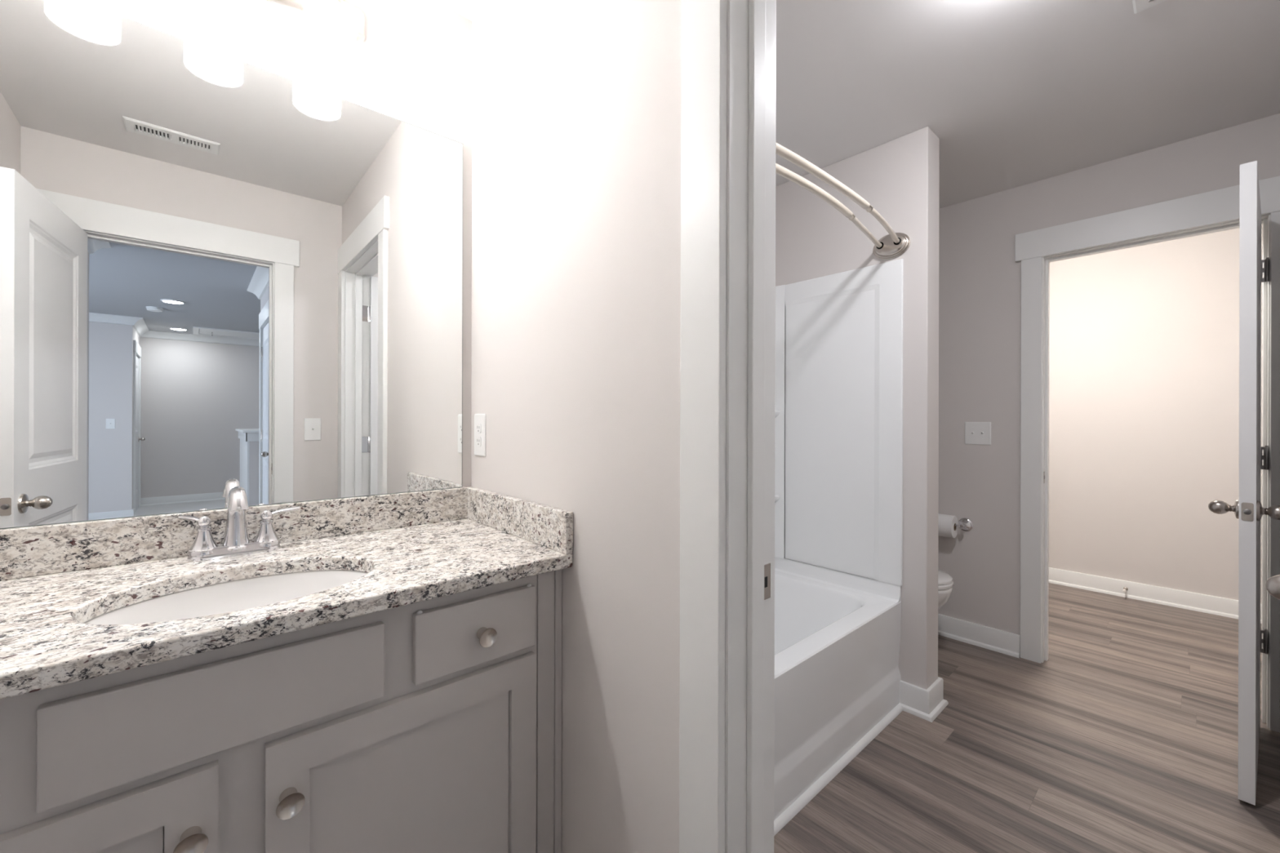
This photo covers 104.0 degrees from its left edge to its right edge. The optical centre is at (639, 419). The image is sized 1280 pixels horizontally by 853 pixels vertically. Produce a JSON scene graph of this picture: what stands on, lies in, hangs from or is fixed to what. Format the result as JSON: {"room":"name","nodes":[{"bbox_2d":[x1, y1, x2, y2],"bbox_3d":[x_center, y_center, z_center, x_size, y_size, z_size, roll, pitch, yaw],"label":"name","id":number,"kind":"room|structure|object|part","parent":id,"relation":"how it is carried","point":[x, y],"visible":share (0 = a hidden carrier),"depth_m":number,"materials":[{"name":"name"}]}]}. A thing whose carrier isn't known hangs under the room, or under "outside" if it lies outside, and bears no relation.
{"room":"bathroom","nodes":[
{"label":"bathroom","id":0,"kind":"room"},
{"bbox_2d":[81,0,471,487],"bbox_3d":[-1.081,0.002,1.190,1.294,2.440,0.246,0,0,-42],"label":"wall","id":1,"kind":"structure","parent":0,"point":[413,62],"depth_m":1.38,"materials":[{"name":"white paint"}]},
{"bbox_2d":[0,0,462,528],"bbox_3d":[-0.954,-0.313,1.133,1.123,1.034,0.006,0,0,-42],"label":"wall mirror","id":2,"kind":"object","parent":1,"relation":"attached to","point":[220,273],"visible":1,"depth_m":1.11,"materials":[{"name":"silver mirror"}]},
{"bbox_2d":[0,486,471,581],"bbox_3d":[-0.946,0.251,1.131,1.170,0.093,0.020,0,0,-42],"label":"backsplash","id":3,"kind":"structure","parent":1,"relation":"attached to","point":[53,548],"depth_m":1.08,"materials":[{"name":"stone"}]},
{"bbox_2d":[182,0,364,90],"bbox_3d":[-0.911,-0.951,1.077,0.600,0.254,0.144,0,0,-42],"label":"vanity light","id":4,"kind":"object","parent":1,"relation":"attached to","point":[335,21],"visible":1,"depth_m":1.19,"materials":[{"name":"white glass"}]},
{"bbox_3d":[-0.899,-0.905,1.063,0.108,0.163,0.108,0,0,-42],"label":"lamp shade","id":5,"kind":"part","parent":4,"relation":"part of","materials":[{"name":"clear glass"}]},
{"bbox_3d":[-0.899,-0.938,1.063,0.057,0.094,0.057,0,0,-42],"label":"bulb","id":6,"kind":"part","parent":4,"relation":"part of","materials":[{"name":"white glass"}]},
{"bbox_3d":[-0.953,-1.033,1.124,0.600,0.090,0.018,0,0,-42],"label":"plate","id":7,"kind":"part","parent":4,"relation":"part of","materials":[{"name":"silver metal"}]},
{"bbox_3d":[-0.744,-0.905,1.202,0.108,0.163,0.108,0,0,-42],"label":"lamp shade","id":8,"kind":"part","parent":4,"relation":"part of","materials":[{"name":"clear glass"}]},
{"bbox_3d":[-0.760,-1.014,1.221,0.052,0.060,0.103,0,0,-42],"label":"arm","id":9,"kind":"part","parent":4,"relation":"part of","materials":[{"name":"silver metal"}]},
{"bbox_3d":[-0.744,-0.937,1.202,0.057,0.094,0.057,0,0,-42],"label":"bulb","id":10,"kind":"part","parent":4,"relation":"part of","materials":[{"name":"white glass"}]},
{"bbox_2d":[471,0,681,852],"bbox_3d":[0.048,0.005,0.989,0.120,2.440,2.049,0,0,-42],"label":"wall","id":11,"kind":"structure","parent":0,"point":[575,329],"depth_m":1.06,"materials":[{"name":"white paint"}]},
{"bbox_2d":[474,413,485,456],"bbox_3d":[-0.474,0.046,1.476,0.007,0.124,0.073,0,0,-42],"label":"wall outlet","id":12,"kind":"object","parent":11,"relation":"attached to","point":[479,419],"visible":1,"depth_m":1.47,"materials":[{"name":"white plastic"}]},
{"bbox_2d":[475,436,481,446],"bbox_3d":[-0.476,0.066,1.475,0.002,0.028,0.033,0,0,-42],"label":"receptacle","id":13,"kind":"object","parent":12,"relation":"attached to","point":[478,439],"depth_m":1.47,"materials":[{"name":"grey plastic"}]},
{"bbox_2d":[475,423,481,433],"bbox_3d":[-0.476,0.027,1.475,0.002,0.028,0.033,0,0,-42],"label":"receptacle","id":14,"kind":"object","parent":12,"relation":"attached to","point":[478,426],"depth_m":1.47,"materials":[{"name":"grey plastic"}]},
{"bbox_2d":[679,0,776,852],"bbox_3d":[0.428,0.132,0.564,0.162,2.187,0.956,0,0,-42],"label":"door frame","id":15,"kind":"structure","parent":11,"relation":"attached to","point":[728,65],"depth_m":0.82,"materials":[{"name":"white paint"}]},
{"bbox_3d":[0.102,0.200,0.824,0.018,2.049,0.085,0,0,-42],"label":"casing","id":16,"kind":"part","parent":15,"relation":"part of","materials":[{"name":"white paint"}]},
{"bbox_3d":[0.216,0.280,0.861,0.028,0.060,0.002,0,0,-42],"label":"strike plate","id":17,"kind":"part","parent":15,"relation":"part of","materials":[{"name":"silver metal"}]},
{"bbox_3d":[0.206,0.201,0.916,0.018,2.049,0.085,0,0,-42],"label":"casing","id":18,"kind":"part","parent":15,"relation":"part of","materials":[{"name":"white paint"}]},
{"bbox_2d":[434,0,1279,208],"bbox_3d":[1.480,-1.262,1.575,5.620,0.100,3.080,0,0,-42],"label":"ceiling","id":19,"kind":"structure","parent":0,"point":[1013,93],"depth_m":1.78,"materials":[{"name":"white paint"}]},
{"bbox_2d":[1132,0,1166,13],"bbox_3d":[1.461,-1.208,1.281,0.300,0.008,0.297,0,0,-42],"label":"ceiling vent","id":20,"kind":"object","parent":19,"relation":"in","point":[1139,6],"visible":1,"depth_m":1.45,"materials":[{"name":"white metal"}]},
{"bbox_2d":[775,126,939,689],"bbox_3d":[0.952,0.007,2.433,0.139,2.440,0.860,0,0,-42],"label":"wall","id":21,"kind":"structure","parent":0,"point":[899,177],"depth_m":2.13,"materials":[{"name":"white paint"}]},
{"bbox_2d":[775,142,911,259],"bbox_3d":[0.546,-0.752,1.655,1.506,0.110,0.199,0,0,-42],"label":"shower curtain rod","id":22,"kind":"object","parent":21,"relation":"attached to","point":[893,245],"visible":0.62,"depth_m":1.71,"materials":[{"name":"silver metal"}]},
{"bbox_3d":[0.535,-0.759,1.667,1.484,0.024,0.105,0,0,-42],"label":"rod","id":23,"kind":"part","parent":22,"relation":"part of","materials":[{"name":"silver metal"}]},
{"bbox_2d":[899,613,1020,722],"bbox_3d":[1.280,1.173,2.640,0.968,0.110,0.993,0,0,-42],"label":"baseboard","id":24,"kind":"structure","parent":21,"relation":"attached to","point":[926,704],"depth_m":2.60,"materials":[{"name":"white paint"}]},
{"bbox_2d":[773,582,1279,852],"bbox_3d":[1.473,1.278,1.575,5.620,0.100,3.080,0,0,-42],"label":"floor","id":25,"kind":"structure","parent":0,"point":[1125,740],"depth_m":1.81,"materials":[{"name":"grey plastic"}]},
{"bbox_2d":[0,568,562,852],"bbox_3d":[-0.770,0.776,0.932,1.170,0.894,0.553,0,0,-42],"label":"vanity cabinet","id":26,"kind":"object","parent":25,"relation":"on","point":[432,726],"visible":0.99,"depth_m":0.83,"materials":[{"name":"grey paint"}]},
{"bbox_3d":[-0.802,0.809,0.584,0.473,0.602,0.018,0,0,-42],"label":"door","id":27,"kind":"part","parent":26,"relation":"part of","materials":[{"name":"grey paint"}]},
{"bbox_3d":[-0.805,0.809,0.587,0.355,0.484,0.005,0,0,-42],"label":"recessed panel","id":28,"kind":"part","parent":26,"relation":"part of","materials":[{"name":"grey paint"}]},
{"bbox_3d":[-0.632,0.595,0.704,0.037,0.037,0.031,0,0,-42],"label":"knob","id":29,"kind":"part","parent":26,"relation":"part of","materials":[{"name":"silver metal"}]},
{"bbox_3d":[-0.606,0.426,0.759,0.398,0.130,0.018,0,0,-42],"label":"false drawer","id":30,"kind":"part","parent":26,"relation":"part of","materials":[{"name":"grey paint"}]},
{"bbox_2d":[0,486,573,699],"bbox_3d":[-0.768,0.266,0.932,1.170,0.123,0.553,0,0,-42],"label":"countertop","id":31,"kind":"structure","parent":26,"relation":"on","point":[414,547],"depth_m":0.98,"materials":[{"name":"white stone"}]},
{"bbox_2d":[84,569,368,624],"bbox_3d":[-0.714,0.406,0.905,0.466,0.156,0.336,0,0,-42],"label":"sink basin","id":32,"kind":"object","parent":31,"relation":"in","point":[251,593],"visible":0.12,"depth_m":1.00,"materials":[{"name":"white ceramic"}]},
{"bbox_2d":[176,486,299,561],"bbox_3d":[-0.873,0.221,1.084,0.221,0.152,0.132,0,0,-32],"label":"faucet","id":33,"kind":"object","parent":31,"relation":"on","point":[236,542],"visible":1,"depth_m":1.08,"materials":[{"name":"silver metal"}]},
{"bbox_3d":[-0.957,0.218,1.076,0.077,0.021,0.024,0,0,14],"label":"lever","id":34,"kind":"part","parent":33,"relation":"part of","materials":[{"name":"silver metal"}]},
{"bbox_3d":[-0.932,0.256,1.070,0.055,0.059,0.055,0,0,-42],"label":"handle","id":35,"kind":"part","parent":33,"relation":"part of","materials":[{"name":"silver metal"}]},
{"bbox_3d":[-0.892,0.285,1.105,0.160,0.024,0.054,0,0,-42],"label":"plate","id":36,"kind":"part","parent":33,"relation":"part of","materials":[{"name":"silver metal"}]},
{"bbox_3d":[-0.869,0.214,1.080,0.055,0.138,0.123,0,0,-42],"label":"spout","id":37,"kind":"part","parent":33,"relation":"part of","materials":[{"name":"silver metal"}]},
{"bbox_3d":[-0.852,0.256,1.141,0.055,0.059,0.055,0,0,-42],"label":"handle","id":38,"kind":"part","parent":33,"relation":"part of","materials":[{"name":"silver metal"}]},
{"bbox_3d":[-0.835,0.218,1.160,0.024,0.021,0.077,0,0,42],"label":"lever","id":39,"kind":"part","parent":33,"relation":"part of","materials":[{"name":"silver metal"}]},
{"bbox_3d":[-0.547,0.595,0.781,0.037,0.037,0.031,0,0,-42],"label":"knob","id":40,"kind":"part","parent":26,"relation":"part of","materials":[{"name":"silver metal"}]},
{"bbox_3d":[-0.408,0.810,0.936,0.472,0.602,0.018,0,0,-42],"label":"door","id":41,"kind":"part","parent":26,"relation":"part of","materials":[{"name":"grey paint"}]},
{"bbox_3d":[-0.411,0.810,0.939,0.354,0.484,0.005,0,0,-42],"label":"recessed panel","id":42,"kind":"part","parent":26,"relation":"part of","materials":[{"name":"grey paint"}]},
{"bbox_3d":[-0.325,0.427,1.010,0.250,0.130,0.018,0,0,-42],"label":"drawer","id":43,"kind":"part","parent":26,"relation":"part of","materials":[{"name":"grey paint"}]},
{"bbox_3d":[-0.308,0.430,0.994,0.037,0.037,0.031,0,0,-42],"label":"knob","id":44,"kind":"part","parent":26,"relation":"part of","materials":[{"name":"silver metal"}]},
{"bbox_3d":[-0.193,0.777,1.151,0.018,0.894,0.022,0,0,-42],"label":"scribe moulding","id":45,"kind":"part","parent":26,"relation":"part of","materials":[{"name":"grey paint"}]},
{"bbox_2d":[773,556,901,820],"bbox_3d":[0.303,0.967,1.921,1.506,0.516,0.761,0,0,-42],"label":"bathtub","id":46,"kind":"object","parent":25,"relation":"on","point":[837,633],"visible":0.23,"depth_m":1.86,"materials":[{"name":"white plastic"}]},
{"bbox_2d":[773,702,902,835],"bbox_3d":[0.561,1.216,1.632,1.506,0.019,0.019,0,0,-42],"label":"trim","id":47,"kind":"structure","parent":46,"relation":"attached to","point":[793,810],"depth_m":1.72,"materials":[{"name":"white paint"}]},
{"bbox_2d":[937,568,953,609],"bbox_3d":[1.282,0.853,2.764,0.450,0.750,0.784,0,0,-42],"label":"toilet","id":48,"kind":"object","parent":25,"relation":"on","point":[945,583],"visible":0.12,"depth_m":2.46,"materials":[{"name":"white ceramic"}]},
{"bbox_3d":[1.383,0.799,2.652,0.366,0.026,0.475,0,0,-42],"label":"lid","id":49,"kind":"part","parent":48,"relation":"part of","materials":[{"name":"white ceramic"}]},
{"bbox_3d":[1.343,1.032,2.696,0.364,0.392,0.594,0,0,-42],"label":"bowl","id":50,"kind":"part","parent":48,"relation":"part of","materials":[{"name":"white ceramic"}]},
{"bbox_3d":[1.384,0.824,2.651,0.372,0.022,0.479,0,0,-42],"label":"seat","id":51,"kind":"part","parent":48,"relation":"part of","materials":[{"name":"white plastic"}]},
{"bbox_2d":[937,113,1279,635],"bbox_3d":[1.998,0.010,2.652,0.115,2.440,1.929,0,0,-42],"label":"wall","id":52,"kind":"structure","parent":0,"point":[980,276],"depth_m":2.66,"materials":[{"name":"white paint"}]},
{"bbox_2d":[954,518,973,531],"bbox_3d":[1.718,0.585,2.818,0.080,0.072,0.252,0,0,-42],"label":"toilet paper holder","id":53,"kind":"object","parent":52,"relation":"attached to","point":[964,524],"visible":0.48,"depth_m":2.76,"materials":[{"name":"silver metal"}]},
{"bbox_2d":[937,513,958,537],"bbox_3d":[1.701,0.595,2.803,0.122,0.122,0.113,0,0,-42],"label":"toilet paper roll","id":54,"kind":"object","parent":53,"relation":"hanging from","point":[946,527],"visible":0.57,"depth_m":2.76,"materials":[{"name":"white paper"}]},
{"bbox_2d":[964,422,991,444],"bbox_3d":[1.841,0.077,2.729,0.017,0.124,0.122,0,0,-42],"label":"light switch","id":55,"kind":"object","parent":52,"relation":"attached to","point":[975,433],"visible":1,"depth_m":2.73,"materials":[{"name":"white plastic"}]},
{"bbox_2d":[1014,175,1279,733],"bbox_3d":[2.314,0.137,2.299,0.157,2.187,0.937,0,0,-42],"label":"door frame","id":56,"kind":"structure","parent":52,"relation":"attached to","point":[1215,211],"depth_m":2.33,"materials":[{"name":"white paint"}]},
{"bbox_3d":[1.997,0.205,2.553,0.018,2.049,0.085,0,0,-42],"label":"casing","id":57,"kind":"part","parent":56,"relation":"part of","materials":[{"name":"white paint"}]},
{"bbox_3d":[2.531,0.207,1.955,0.018,2.049,0.085,0,0,-42],"label":"casing","id":58,"kind":"part","parent":56,"relation":"part of","materials":[{"name":"white paint"}]},
{"bbox_2d":[1208,160,1279,805],"bbox_3d":[2.206,0.202,1.806,0.714,2.033,0.172,0,0,-38],"label":"door","id":59,"kind":"structure","parent":52,"relation":"in","point":[1248,508],"depth_m":1.59,"materials":[{"name":"white paint"}]},
{"bbox_3d":[1.947,0.295,1.667,0.066,0.066,0.072,0,0,-38],"label":"knob","id":60,"kind":"part","parent":59,"relation":"part of","materials":[{"name":"silver metal"}]},
{"bbox_3d":[1.931,0.295,1.590,0.002,0.058,0.025,0,0,-38],"label":"latch plate","id":61,"kind":"part","parent":59,"relation":"part of","materials":[{"name":"silver metal"}]},
{"bbox_3d":[2.009,0.295,1.587,0.066,0.066,0.072,0,0,-38],"label":"knob","id":62,"kind":"part","parent":59,"relation":"part of","materials":[{"name":"silver metal"}]},
{"bbox_2d":[1048,223,1262,604],"bbox_3d":[3.527,0.014,3.407,0.120,2.440,3.080,0,0,-42],"label":"wall","id":63,"kind":"structure","parent":0,"point":[1144,340],"depth_m":3.39,"materials":[{"name":"white paint"}]},
{"bbox_2d":[1048,567,1262,623],"bbox_3d":[2.910,1.177,2.859,1.525,0.110,2.840,0,0,-42],"label":"baseboard","id":64,"kind":"structure","parent":63,"relation":"attached to","point":[1222,606],"depth_m":3.38,"materials":[{"name":"white paint"}]},
{"bbox_2d":[1265,574,1279,599],"bbox_3d":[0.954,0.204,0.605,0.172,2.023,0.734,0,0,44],"label":"door knob","id":65,"kind":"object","parent":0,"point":[1273,584],"depth_m":0.87,"materials":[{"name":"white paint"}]},
{"bbox_3d":[0.404,0.006,2.601,2.560,2.440,0.120,0,0,-42],"label":"wall","id":66,"kind":"structure","parent":0,"visible":0},
{"bbox_2d":[774,258,903,586],"bbox_3d":[0.307,0.011,1.920,1.506,1.396,0.766,0,0,-42],"label":"tub surround","id":67,"kind":"object","parent":66,"relation":"attached to","point":[838,438],"visible":0.22,"depth_m":2.33,"materials":[{"name":"white plastic"}]},
{"bbox_2d":[774,494,779,502],"bbox_3d":[0.605,0.414,2.574,0.165,0.045,0.165,0,0,-42],"label":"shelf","id":68,"kind":"object","parent":67,"relation":"attached to","point":[776,496],"depth_m":2.56,"materials":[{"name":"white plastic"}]},
{"bbox_2d":[775,410,780,417],"bbox_3d":[0.607,-0.023,2.574,0.165,0.045,0.165,0,0,-42],"label":"shelf","id":69,"kind":"object","parent":67,"relation":"attached to","point":[777,412],"depth_m":2.56,"materials":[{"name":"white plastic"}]}
]}

